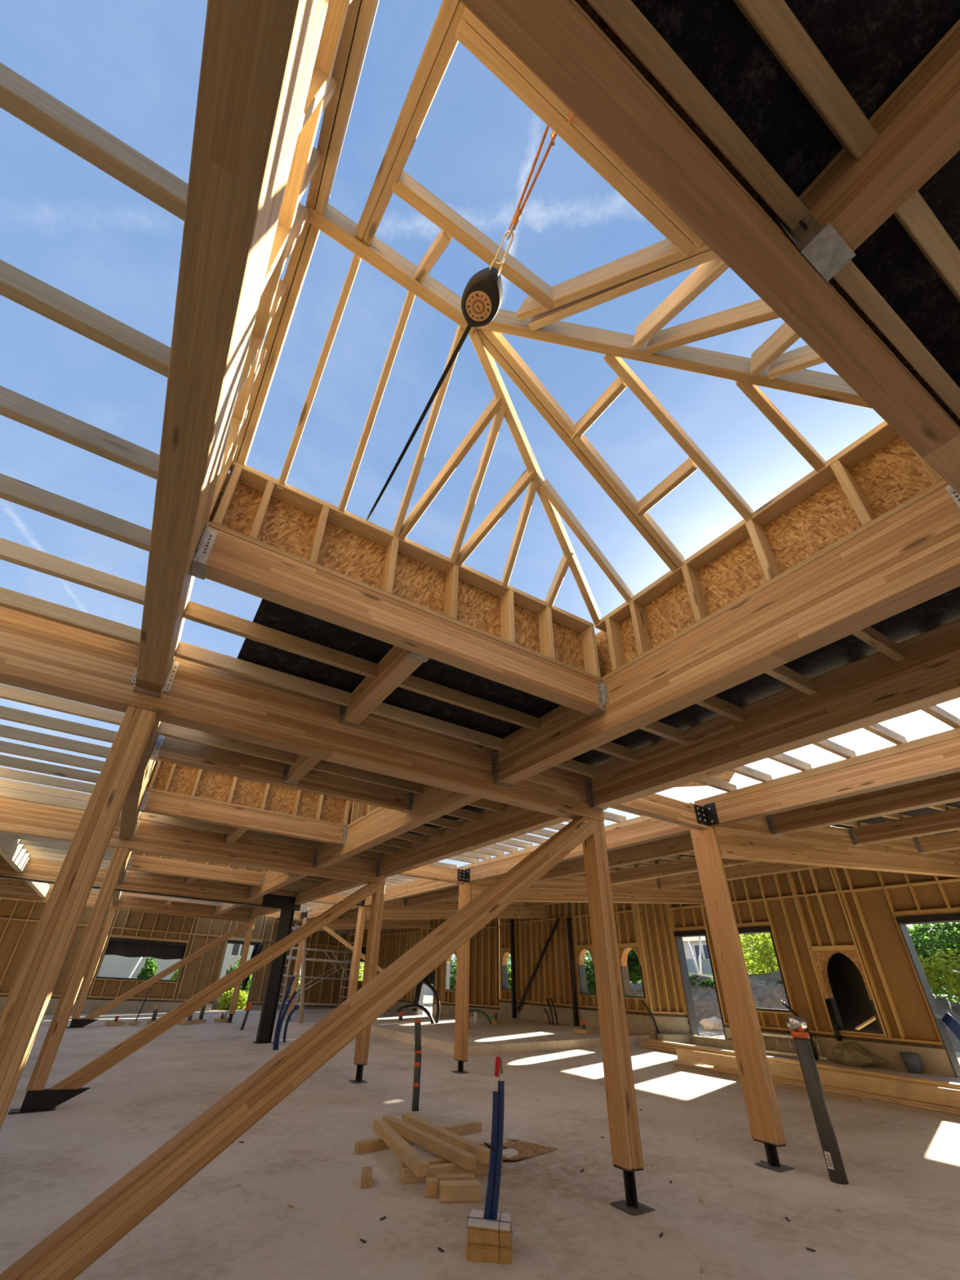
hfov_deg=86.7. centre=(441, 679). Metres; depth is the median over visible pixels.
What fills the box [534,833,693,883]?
purlin
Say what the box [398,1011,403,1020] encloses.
pipe
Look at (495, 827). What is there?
beam
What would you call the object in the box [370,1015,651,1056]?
platform
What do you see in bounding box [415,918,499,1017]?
wall
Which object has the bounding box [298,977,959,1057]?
ground
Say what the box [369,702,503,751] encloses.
joist
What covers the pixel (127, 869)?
joist
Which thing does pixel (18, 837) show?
rafter
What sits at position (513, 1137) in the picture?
scrap
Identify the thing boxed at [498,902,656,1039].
wall
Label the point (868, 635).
joist
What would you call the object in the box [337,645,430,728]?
joist
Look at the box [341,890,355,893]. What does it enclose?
rafter
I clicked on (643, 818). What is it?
wall plate
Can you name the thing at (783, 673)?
joist
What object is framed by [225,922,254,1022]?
timber post
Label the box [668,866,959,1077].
wall
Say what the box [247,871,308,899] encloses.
beam
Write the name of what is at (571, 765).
joist
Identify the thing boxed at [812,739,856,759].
rafter
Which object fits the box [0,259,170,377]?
rafter
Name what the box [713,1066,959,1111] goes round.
plank
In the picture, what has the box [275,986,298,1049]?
conduit
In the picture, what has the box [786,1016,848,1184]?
pipe
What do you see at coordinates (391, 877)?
rafter
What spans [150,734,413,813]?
beam
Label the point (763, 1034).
ladder
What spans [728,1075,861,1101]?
plank
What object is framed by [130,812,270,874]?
skylight upstand
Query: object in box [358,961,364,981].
bush
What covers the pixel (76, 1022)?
timber post
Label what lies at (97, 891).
rafter
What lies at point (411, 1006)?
hose
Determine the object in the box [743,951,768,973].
shrub
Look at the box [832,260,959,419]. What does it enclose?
joist
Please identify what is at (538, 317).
lantern roof
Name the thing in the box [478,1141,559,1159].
sheet
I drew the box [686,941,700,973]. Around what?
leaning pole
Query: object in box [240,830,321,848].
joist
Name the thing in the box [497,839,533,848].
rafter
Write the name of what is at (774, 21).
joist
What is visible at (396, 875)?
rafter
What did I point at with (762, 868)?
purlin
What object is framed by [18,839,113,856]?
rafter
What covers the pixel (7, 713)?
rafter
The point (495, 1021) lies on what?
pipe
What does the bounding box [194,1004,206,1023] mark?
pipe
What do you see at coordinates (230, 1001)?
rod
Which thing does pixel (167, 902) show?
joist
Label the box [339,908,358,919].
purlin
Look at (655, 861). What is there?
joist
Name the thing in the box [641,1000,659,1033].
cable
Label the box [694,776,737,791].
rafter
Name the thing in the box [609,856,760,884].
purlin
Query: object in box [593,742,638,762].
joist
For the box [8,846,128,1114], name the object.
timber post
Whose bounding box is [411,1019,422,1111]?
pipe
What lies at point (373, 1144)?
batten
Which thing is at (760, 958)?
shrub
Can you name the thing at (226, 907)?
beam
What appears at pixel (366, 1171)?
wood block
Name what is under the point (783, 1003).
cable
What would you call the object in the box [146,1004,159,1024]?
pipe
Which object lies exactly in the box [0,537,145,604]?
rafter
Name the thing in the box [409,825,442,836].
joist
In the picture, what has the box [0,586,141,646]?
rafter
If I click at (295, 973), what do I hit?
conduit
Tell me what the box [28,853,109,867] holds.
rafter
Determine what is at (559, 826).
rafter
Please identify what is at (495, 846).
rafter
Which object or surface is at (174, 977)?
bush
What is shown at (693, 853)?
joist
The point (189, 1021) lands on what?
pipe
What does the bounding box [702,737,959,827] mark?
beam
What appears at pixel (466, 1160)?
batten
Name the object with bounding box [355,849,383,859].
joist
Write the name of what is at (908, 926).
house
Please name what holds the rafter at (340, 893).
on the wall plate at (326, 904)
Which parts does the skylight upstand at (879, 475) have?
plate, plate, osb panel, plate, plate, plate, plate, osb panel, osb panel, plate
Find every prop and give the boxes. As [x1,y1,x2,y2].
[298,917,307,1022]
[322,925,383,972]
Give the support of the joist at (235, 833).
attached to the cross beam at (20, 817)
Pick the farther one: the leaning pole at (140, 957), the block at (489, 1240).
the leaning pole at (140, 957)
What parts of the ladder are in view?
rail, rail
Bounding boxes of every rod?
[128,986,151,1026]
[219,1000,231,1018]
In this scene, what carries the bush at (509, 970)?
on the ground at (428, 998)
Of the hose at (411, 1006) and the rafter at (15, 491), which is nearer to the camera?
the rafter at (15, 491)
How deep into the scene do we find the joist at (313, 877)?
13.75 m
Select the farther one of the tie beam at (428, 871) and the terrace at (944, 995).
the terrace at (944, 995)
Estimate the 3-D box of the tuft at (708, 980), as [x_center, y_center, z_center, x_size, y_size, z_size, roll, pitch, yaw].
[13.436,15.282,25.166,1.394,0.890,1.314,-25,-41,39]
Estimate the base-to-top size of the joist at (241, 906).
0.130 m
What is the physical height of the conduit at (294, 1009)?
0.961 m
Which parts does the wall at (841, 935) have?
sill rail, sole plate, sill rail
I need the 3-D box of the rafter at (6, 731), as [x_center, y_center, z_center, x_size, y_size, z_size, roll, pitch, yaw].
[-4.885,0.730,6.202,2.055,0.130,0.060,19,-34,-24]
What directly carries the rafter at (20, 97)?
attached to the girder
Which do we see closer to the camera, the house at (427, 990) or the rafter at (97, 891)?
the rafter at (97, 891)
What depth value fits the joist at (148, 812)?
8.91 m
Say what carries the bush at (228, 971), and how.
on the terrace at (215, 1006)
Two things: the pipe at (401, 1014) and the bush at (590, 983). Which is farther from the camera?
the bush at (590, 983)
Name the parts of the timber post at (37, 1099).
plate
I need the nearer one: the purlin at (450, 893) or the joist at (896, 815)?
the joist at (896, 815)
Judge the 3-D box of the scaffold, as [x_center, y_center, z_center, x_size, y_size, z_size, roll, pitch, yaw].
[-5.950,13.837,24.180,3.110,3.639,1.060,19,-34,-24]
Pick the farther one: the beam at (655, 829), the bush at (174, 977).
the bush at (174, 977)
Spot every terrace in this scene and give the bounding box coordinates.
[212,991,299,1009]
[455,977,959,1003]
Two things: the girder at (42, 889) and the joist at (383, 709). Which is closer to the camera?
the joist at (383, 709)
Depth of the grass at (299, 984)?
29.48 m
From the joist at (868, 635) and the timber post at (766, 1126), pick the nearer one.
the joist at (868, 635)
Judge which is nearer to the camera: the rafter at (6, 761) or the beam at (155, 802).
the rafter at (6, 761)
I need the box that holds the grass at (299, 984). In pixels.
[226,981,300,992]
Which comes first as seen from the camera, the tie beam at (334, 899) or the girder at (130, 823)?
the girder at (130, 823)
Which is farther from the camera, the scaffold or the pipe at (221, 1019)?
the scaffold
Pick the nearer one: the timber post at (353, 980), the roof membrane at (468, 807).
the roof membrane at (468, 807)
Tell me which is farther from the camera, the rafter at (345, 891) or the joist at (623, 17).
the rafter at (345, 891)
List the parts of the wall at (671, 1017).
sole plate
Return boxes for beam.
[0,606,604,821]
[0,796,386,884]
[0,854,295,905]
[0,878,255,922]
[120,891,223,906]
[126,856,265,886]
[129,850,288,873]
[138,790,347,845]
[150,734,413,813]
[189,522,608,717]
[213,902,242,915]
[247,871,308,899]
[249,906,280,919]
[262,911,303,920]
[293,878,367,905]
[305,904,358,919]
[307,916,431,929]
[310,893,362,907]
[312,784,481,869]
[364,879,458,906]
[364,897,546,919]
[375,804,569,878]
[398,864,465,884]
[459,0,959,508]
[463,818,693,882]
[470,875,704,903]
[491,484,959,786]
[584,618,959,810]
[611,793,708,830]
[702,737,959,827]
[714,816,959,877]
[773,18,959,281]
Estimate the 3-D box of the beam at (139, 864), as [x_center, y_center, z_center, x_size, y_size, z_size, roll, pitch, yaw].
[-6.460,5.132,13.509,3.380,0.306,0.231,19,-34,-24]
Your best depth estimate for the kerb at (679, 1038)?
14.83 m
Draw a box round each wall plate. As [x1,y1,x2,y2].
[306,903,333,911]
[384,866,462,890]
[462,802,694,870]
[693,727,959,806]
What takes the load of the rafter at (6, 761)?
attached to the girder
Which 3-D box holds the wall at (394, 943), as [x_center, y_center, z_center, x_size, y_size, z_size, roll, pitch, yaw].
[-2.311,14.867,26.277,0.322,4.590,5.400,19,-34,-24]
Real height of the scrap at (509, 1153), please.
0.072 m
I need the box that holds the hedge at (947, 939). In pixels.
[906,922,959,1004]
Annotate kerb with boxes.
[657,1033,697,1044]
[692,1035,733,1048]
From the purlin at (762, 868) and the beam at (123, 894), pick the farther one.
the beam at (123, 894)
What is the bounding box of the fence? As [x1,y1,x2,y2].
[585,955,712,976]
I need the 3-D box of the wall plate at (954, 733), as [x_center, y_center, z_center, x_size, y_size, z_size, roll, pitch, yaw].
[7.004,-0.903,2.600,0.100,0.095,12.947,19,-34,-24]
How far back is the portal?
14.75 m
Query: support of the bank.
on the ground at (428, 998)
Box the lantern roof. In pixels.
[229,0,872,625]
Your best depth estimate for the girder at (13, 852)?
11.32 m
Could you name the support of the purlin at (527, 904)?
attached to the beam at (571, 888)
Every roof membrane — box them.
[206,598,560,784]
[368,798,504,852]
[571,586,959,766]
[574,813,919,871]
[631,0,959,387]
[791,771,959,834]
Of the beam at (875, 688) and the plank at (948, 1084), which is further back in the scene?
the plank at (948, 1084)
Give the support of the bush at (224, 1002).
on the ground at (428, 998)
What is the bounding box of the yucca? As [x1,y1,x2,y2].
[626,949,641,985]
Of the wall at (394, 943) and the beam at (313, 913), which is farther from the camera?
the wall at (394, 943)
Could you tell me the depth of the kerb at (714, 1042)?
14.57 m
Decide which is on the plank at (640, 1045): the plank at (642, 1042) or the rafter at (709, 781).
the plank at (642, 1042)
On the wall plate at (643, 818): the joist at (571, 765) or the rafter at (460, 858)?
the rafter at (460, 858)
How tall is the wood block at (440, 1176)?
0.113 m
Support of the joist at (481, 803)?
attached to the beam at (495, 827)
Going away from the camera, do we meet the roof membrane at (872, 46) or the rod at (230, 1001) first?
the roof membrane at (872, 46)
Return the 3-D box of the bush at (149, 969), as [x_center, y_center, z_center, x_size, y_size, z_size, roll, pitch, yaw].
[-17.300,17.525,29.693,1.084,2.445,1.136,-6,-32,14]
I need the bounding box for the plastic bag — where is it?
[831,1041,885,1067]
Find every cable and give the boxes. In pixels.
[542,1006,551,1024]
[546,996,554,1024]
[549,996,558,1025]
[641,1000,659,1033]
[779,1000,816,1060]
[785,1004,818,1060]
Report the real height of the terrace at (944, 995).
1.980 m
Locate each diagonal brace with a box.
[0,816,595,1279]
[50,883,377,1089]
[82,921,250,1019]
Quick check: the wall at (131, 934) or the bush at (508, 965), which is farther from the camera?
the bush at (508, 965)
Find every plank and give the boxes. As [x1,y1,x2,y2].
[639,1044,676,1052]
[640,1041,959,1090]
[646,1039,959,1088]
[672,1061,959,1115]
[675,1048,959,1107]
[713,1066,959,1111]
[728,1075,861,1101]
[854,1015,875,1030]
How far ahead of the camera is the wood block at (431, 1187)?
4.63 m
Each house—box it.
[97,943,253,980]
[359,955,452,995]
[682,933,777,969]
[906,922,959,1004]
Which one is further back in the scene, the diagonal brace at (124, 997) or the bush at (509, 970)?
the bush at (509, 970)
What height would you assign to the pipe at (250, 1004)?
0.822 m
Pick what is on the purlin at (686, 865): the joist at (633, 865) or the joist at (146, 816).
the joist at (633, 865)
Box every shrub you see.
[738,933,779,975]
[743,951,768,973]
[918,947,959,995]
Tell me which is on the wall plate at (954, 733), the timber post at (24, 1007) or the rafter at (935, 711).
the rafter at (935, 711)
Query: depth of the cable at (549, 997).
17.76 m
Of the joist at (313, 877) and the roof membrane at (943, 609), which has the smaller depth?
the roof membrane at (943, 609)
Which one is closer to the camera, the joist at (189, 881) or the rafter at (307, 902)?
the joist at (189, 881)
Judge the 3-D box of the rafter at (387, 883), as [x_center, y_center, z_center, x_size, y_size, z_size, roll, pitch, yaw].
[-2.426,5.914,15.018,2.420,0.120,0.060,19,-34,-24]
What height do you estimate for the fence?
3.300 m
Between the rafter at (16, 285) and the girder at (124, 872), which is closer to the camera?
the rafter at (16, 285)
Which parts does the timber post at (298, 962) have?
bracket plate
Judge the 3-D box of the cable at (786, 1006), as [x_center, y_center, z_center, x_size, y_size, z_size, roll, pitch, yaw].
[9.080,8.876,12.821,0.081,1.169,0.503,23,-36,-30]
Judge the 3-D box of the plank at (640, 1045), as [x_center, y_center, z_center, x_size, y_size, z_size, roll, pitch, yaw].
[7.682,8.391,10.900,0.320,0.061,8.709,17,-34,-22]
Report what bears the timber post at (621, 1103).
on the floor
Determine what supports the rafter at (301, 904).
on the wall plate at (326, 904)
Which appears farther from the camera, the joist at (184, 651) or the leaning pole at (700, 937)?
the leaning pole at (700, 937)
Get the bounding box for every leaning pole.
[128,956,142,977]
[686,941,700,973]
[698,936,702,974]
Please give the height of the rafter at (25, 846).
0.130 m
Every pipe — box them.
[104,1015,125,1026]
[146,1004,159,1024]
[177,1013,199,1025]
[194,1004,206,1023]
[213,1013,228,1022]
[240,1001,253,1030]
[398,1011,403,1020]
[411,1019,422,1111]
[468,1004,492,1028]
[474,1008,477,1024]
[488,1013,502,1024]
[573,1021,593,1034]
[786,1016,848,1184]
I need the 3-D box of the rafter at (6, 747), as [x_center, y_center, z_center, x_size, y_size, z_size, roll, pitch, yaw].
[-5.202,1.000,6.680,2.055,0.130,0.060,19,-34,-24]
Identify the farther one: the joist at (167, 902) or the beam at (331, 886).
the joist at (167, 902)
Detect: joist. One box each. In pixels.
[127,869,188,877]
[137,811,231,834]
[147,812,235,827]
[157,722,296,764]
[164,900,172,904]
[174,641,351,706]
[183,600,377,679]
[184,877,196,884]
[196,878,253,885]
[223,826,248,844]
[238,905,254,908]
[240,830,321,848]
[248,829,327,843]
[279,886,299,891]
[282,754,320,784]
[284,884,305,888]
[289,881,311,886]
[295,878,319,884]
[302,875,326,881]
[311,760,423,794]
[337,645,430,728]
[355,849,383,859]
[367,844,396,854]
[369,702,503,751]
[380,838,410,848]
[393,832,425,843]
[398,675,540,731]
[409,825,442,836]
[426,817,460,830]
[446,808,481,822]
[468,798,505,813]
[555,759,597,777]
[557,859,650,867]
[575,857,737,867]
[586,0,809,230]
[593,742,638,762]
[607,850,759,865]
[608,867,697,875]
[621,845,694,855]
[639,720,686,743]
[696,695,745,721]
[733,0,879,159]
[764,665,816,695]
[773,809,935,837]
[816,800,959,831]
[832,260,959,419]
[852,626,905,662]
[865,789,958,810]
[893,191,959,302]
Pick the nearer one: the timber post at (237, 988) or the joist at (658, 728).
the joist at (658, 728)
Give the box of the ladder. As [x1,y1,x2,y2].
[761,1032,827,1060]
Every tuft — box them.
[688,974,700,985]
[697,977,715,988]
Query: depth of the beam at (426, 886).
14.13 m
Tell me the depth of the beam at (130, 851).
11.37 m
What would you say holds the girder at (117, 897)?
attached to the cross beam at (41, 869)
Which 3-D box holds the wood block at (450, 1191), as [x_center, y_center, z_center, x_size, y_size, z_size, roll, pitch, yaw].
[0.165,4.640,4.598,0.364,0.128,0.120,5,-31,-4]
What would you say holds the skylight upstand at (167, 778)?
on the beam at (166, 748)
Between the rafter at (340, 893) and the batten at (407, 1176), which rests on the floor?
the batten at (407, 1176)
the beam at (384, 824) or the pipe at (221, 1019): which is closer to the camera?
the beam at (384, 824)
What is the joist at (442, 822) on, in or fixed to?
attached to the beam at (495, 827)
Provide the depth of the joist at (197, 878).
14.86 m
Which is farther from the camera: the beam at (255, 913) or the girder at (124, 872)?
the beam at (255, 913)
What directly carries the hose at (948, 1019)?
on the threshold
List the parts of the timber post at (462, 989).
plate, bracket plate, bracket plate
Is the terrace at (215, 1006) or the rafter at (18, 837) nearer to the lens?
the rafter at (18, 837)
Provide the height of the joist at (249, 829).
0.130 m
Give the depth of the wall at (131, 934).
23.96 m
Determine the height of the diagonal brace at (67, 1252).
3.362 m
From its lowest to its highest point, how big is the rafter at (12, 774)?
0.130 m
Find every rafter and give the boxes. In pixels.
[0,62,188,221]
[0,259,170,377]
[0,385,159,479]
[0,473,151,551]
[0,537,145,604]
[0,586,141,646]
[0,683,124,725]
[0,705,117,742]
[0,724,111,758]
[0,740,105,771]
[0,754,99,782]
[0,767,95,793]
[0,777,91,802]
[0,787,122,816]
[15,834,115,852]
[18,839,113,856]
[22,844,112,860]
[25,849,111,864]
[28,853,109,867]
[49,884,99,892]
[301,904,317,907]
[302,902,319,906]
[305,902,325,905]
[335,892,351,895]
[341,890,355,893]
[346,888,358,891]
[385,882,396,885]
[386,875,412,881]
[386,879,404,884]
[391,874,419,879]
[429,862,457,868]
[447,855,479,863]
[457,851,491,859]
[471,847,504,856]
[484,843,518,852]
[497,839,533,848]
[512,834,548,844]
[528,828,557,837]
[546,822,566,830]
[603,810,626,822]
[609,807,642,816]
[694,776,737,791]
[728,765,772,782]
[767,753,812,771]
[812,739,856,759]
[862,723,907,744]
[920,705,959,728]
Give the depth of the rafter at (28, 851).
12.64 m
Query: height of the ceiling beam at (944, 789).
0.296 m
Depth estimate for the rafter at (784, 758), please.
6.21 m
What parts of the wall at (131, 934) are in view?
sole plate, sill rail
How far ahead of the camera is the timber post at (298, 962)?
20.71 m
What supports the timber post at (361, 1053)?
on the floor
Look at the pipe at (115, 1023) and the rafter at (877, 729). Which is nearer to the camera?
the rafter at (877, 729)
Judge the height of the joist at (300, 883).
0.130 m
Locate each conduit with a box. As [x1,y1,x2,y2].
[272,972,297,1050]
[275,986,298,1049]
[282,1001,302,1042]
[483,1056,506,1218]
[490,1060,504,1219]
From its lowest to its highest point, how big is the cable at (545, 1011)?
0.527 m
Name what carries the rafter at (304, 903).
on the wall plate at (326, 904)
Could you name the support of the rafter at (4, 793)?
attached to the girder
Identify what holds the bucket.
on the floor
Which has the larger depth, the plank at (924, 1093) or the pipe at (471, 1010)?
the pipe at (471, 1010)
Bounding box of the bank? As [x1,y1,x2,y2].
[630,969,959,1052]
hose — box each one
[396,1004,434,1023]
[422,979,439,1022]
[942,1012,959,1040]
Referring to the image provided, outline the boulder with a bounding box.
[699,1016,723,1031]
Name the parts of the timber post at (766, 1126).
bracket plate, bracket plate, head plate, plate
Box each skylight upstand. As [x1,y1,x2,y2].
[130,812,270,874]
[146,721,382,827]
[206,0,959,682]
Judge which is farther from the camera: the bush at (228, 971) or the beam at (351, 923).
the bush at (228, 971)
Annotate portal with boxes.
[0,875,301,1043]
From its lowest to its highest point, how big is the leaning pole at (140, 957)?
2.727 m
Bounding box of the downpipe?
[825,999,842,1040]
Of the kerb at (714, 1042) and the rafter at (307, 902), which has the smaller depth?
the kerb at (714, 1042)
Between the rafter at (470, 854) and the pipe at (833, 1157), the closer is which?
the pipe at (833, 1157)
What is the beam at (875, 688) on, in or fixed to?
attached to the cross beam at (37, 654)
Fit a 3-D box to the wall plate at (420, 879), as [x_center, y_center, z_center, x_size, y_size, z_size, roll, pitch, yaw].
[-1.048,5.953,14.742,0.100,0.095,6.344,19,-34,-24]
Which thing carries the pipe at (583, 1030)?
on the platform
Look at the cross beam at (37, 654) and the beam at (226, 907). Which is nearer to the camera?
the cross beam at (37, 654)
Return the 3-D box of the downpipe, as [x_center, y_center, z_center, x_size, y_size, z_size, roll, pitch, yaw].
[9.618,8.352,12.437,0.119,0.857,0.198,-17,-36,30]
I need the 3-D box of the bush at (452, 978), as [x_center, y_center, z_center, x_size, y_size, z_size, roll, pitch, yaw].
[0.989,21.727,36.137,3.645,3.755,4.115,7,-31,-7]
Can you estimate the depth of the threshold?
16.89 m
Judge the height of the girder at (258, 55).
0.486 m
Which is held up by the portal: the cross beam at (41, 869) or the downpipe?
the cross beam at (41, 869)
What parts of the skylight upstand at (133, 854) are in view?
plate, osb panel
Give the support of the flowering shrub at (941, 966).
on the bank
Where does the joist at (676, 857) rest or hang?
on the purlin at (686, 865)
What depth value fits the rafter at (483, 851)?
11.15 m
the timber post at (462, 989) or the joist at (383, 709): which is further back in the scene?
the timber post at (462, 989)
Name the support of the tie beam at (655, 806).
attached to the timber post at (766, 1126)
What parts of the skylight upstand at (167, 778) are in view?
plate, osb panel, plate, osb panel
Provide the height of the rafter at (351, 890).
0.120 m
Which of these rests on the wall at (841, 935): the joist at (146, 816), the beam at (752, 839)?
the beam at (752, 839)
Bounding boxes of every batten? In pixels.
[354,1120,481,1154]
[373,1119,429,1177]
[382,1115,475,1170]
[400,1157,450,1174]
[400,1160,503,1183]
[401,1112,490,1164]
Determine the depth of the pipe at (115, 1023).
17.50 m
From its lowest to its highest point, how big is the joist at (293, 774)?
0.286 m
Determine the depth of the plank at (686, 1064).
8.85 m
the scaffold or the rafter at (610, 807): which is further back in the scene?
the scaffold
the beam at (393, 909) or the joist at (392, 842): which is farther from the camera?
the beam at (393, 909)
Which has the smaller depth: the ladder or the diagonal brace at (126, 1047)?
the diagonal brace at (126, 1047)
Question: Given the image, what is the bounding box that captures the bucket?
[898,1052,923,1074]
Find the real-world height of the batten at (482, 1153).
0.100 m
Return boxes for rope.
[508,112,575,231]
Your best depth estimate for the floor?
5.12 m
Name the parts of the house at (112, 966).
pane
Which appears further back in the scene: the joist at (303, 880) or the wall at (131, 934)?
the wall at (131, 934)
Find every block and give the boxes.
[360,1166,372,1187]
[365,222,515,520]
[425,1177,437,1198]
[435,1173,475,1191]
[439,1179,480,1202]
[466,1208,512,1264]
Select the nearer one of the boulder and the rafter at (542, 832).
the rafter at (542, 832)
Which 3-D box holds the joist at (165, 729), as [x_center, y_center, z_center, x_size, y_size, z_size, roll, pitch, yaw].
[-2.522,0.778,6.060,1.565,0.130,0.060,19,-34,-24]
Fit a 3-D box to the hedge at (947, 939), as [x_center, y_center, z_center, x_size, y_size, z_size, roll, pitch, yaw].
[22.574,10.666,19.522,3.788,3.745,12.968,21,-35,-26]
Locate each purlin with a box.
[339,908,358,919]
[404,885,458,907]
[524,902,568,907]
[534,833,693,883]
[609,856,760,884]
[657,862,825,889]
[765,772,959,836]
[847,808,959,846]
[912,831,959,854]
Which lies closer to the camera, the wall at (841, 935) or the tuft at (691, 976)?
the wall at (841, 935)
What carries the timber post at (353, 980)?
on the floor
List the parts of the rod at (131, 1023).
rod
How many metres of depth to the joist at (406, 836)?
9.47 m
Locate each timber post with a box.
[0,705,156,1130]
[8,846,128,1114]
[66,908,116,1027]
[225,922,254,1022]
[285,911,308,1021]
[347,899,366,998]
[349,883,385,1083]
[451,867,471,1073]
[582,818,655,1215]
[689,802,794,1172]
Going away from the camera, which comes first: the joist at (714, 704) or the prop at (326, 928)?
the joist at (714, 704)
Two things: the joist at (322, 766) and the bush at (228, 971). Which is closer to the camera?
the joist at (322, 766)
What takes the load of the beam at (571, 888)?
on the wall at (841, 935)
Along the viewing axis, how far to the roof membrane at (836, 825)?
11.02 m
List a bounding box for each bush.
[136,957,158,978]
[168,968,178,980]
[217,987,248,1010]
[223,955,252,992]
[297,966,363,991]
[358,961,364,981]
[449,955,456,990]
[506,953,511,970]
[507,968,511,989]
[584,951,595,994]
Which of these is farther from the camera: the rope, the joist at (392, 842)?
the joist at (392, 842)
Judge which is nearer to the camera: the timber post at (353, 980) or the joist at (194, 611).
the joist at (194, 611)
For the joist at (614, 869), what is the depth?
13.48 m
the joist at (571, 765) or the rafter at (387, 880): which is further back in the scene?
the rafter at (387, 880)
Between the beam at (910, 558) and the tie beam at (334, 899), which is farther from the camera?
the tie beam at (334, 899)
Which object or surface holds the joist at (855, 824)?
on the purlin at (948, 841)
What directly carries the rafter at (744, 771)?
on the wall plate at (954, 733)
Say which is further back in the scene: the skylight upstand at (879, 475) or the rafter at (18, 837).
the rafter at (18, 837)
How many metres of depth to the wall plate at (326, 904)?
20.59 m
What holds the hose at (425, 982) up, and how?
on the platform
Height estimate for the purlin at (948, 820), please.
0.296 m
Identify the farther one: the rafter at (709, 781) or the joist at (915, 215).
the rafter at (709, 781)
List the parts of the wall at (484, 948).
sole plate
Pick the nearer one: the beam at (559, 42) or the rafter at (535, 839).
the beam at (559, 42)
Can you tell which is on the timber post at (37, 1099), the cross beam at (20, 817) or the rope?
the cross beam at (20, 817)
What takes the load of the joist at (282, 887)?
attached to the beam at (331, 886)
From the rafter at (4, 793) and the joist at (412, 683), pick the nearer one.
the joist at (412, 683)
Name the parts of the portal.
plate, post, post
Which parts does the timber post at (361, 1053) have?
plate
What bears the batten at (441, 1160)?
on the floor
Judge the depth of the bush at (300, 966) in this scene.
31.70 m
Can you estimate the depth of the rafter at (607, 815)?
8.54 m
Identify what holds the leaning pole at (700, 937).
on the bank
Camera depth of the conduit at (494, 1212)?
4.00 m
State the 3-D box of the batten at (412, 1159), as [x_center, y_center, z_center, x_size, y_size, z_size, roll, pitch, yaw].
[-0.477,5.051,5.505,0.115,0.100,1.702,13,-32,-16]
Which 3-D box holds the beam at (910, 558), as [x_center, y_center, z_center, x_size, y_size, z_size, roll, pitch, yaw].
[3.884,-1.760,0.918,0.286,0.486,12.800,19,-34,-24]
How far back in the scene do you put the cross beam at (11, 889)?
19.10 m
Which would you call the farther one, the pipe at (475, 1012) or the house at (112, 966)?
the house at (112, 966)
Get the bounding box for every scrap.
[502,1148,518,1158]
[506,1133,519,1141]
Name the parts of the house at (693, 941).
pane, pane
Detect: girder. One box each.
[0,831,30,872]
[25,880,50,897]
[111,890,122,905]
[116,850,131,884]
[117,720,161,840]
[130,0,327,697]
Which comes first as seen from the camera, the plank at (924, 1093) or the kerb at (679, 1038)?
the plank at (924, 1093)
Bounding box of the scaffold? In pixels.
[278,923,355,1008]
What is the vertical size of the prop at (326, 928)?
1.785 m
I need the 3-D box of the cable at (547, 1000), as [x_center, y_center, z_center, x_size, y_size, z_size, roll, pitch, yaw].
[3.816,11.656,17.836,0.276,0.815,0.064,-20,-38,33]
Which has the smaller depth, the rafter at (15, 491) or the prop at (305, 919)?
the rafter at (15, 491)
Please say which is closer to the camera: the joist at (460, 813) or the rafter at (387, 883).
the joist at (460, 813)
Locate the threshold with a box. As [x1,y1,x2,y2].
[708,1035,959,1063]
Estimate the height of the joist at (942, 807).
0.967 m
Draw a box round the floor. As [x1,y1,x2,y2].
[0,1006,959,1279]
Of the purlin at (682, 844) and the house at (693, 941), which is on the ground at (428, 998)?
the house at (693, 941)
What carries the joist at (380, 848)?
attached to the beam at (495, 827)
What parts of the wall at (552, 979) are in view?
sole plate, sill rail, sill rail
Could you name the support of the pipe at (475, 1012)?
on the platform
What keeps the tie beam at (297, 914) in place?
attached to the timber post at (298, 962)
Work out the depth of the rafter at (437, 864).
12.69 m
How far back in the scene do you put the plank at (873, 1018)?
12.46 m
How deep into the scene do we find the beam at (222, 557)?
3.62 m
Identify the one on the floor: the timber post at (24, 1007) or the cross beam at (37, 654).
the timber post at (24, 1007)
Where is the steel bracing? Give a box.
[510,916,578,1026]
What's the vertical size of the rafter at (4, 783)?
0.130 m
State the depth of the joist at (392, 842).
9.95 m
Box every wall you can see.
[0,897,368,1014]
[376,928,421,1014]
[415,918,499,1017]
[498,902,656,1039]
[632,902,689,1039]
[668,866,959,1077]
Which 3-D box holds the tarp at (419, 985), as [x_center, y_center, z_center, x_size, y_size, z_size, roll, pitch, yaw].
[-1.020,14.284,23.625,0.729,2.000,0.039,-20,-38,33]
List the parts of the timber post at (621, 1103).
head plate, plate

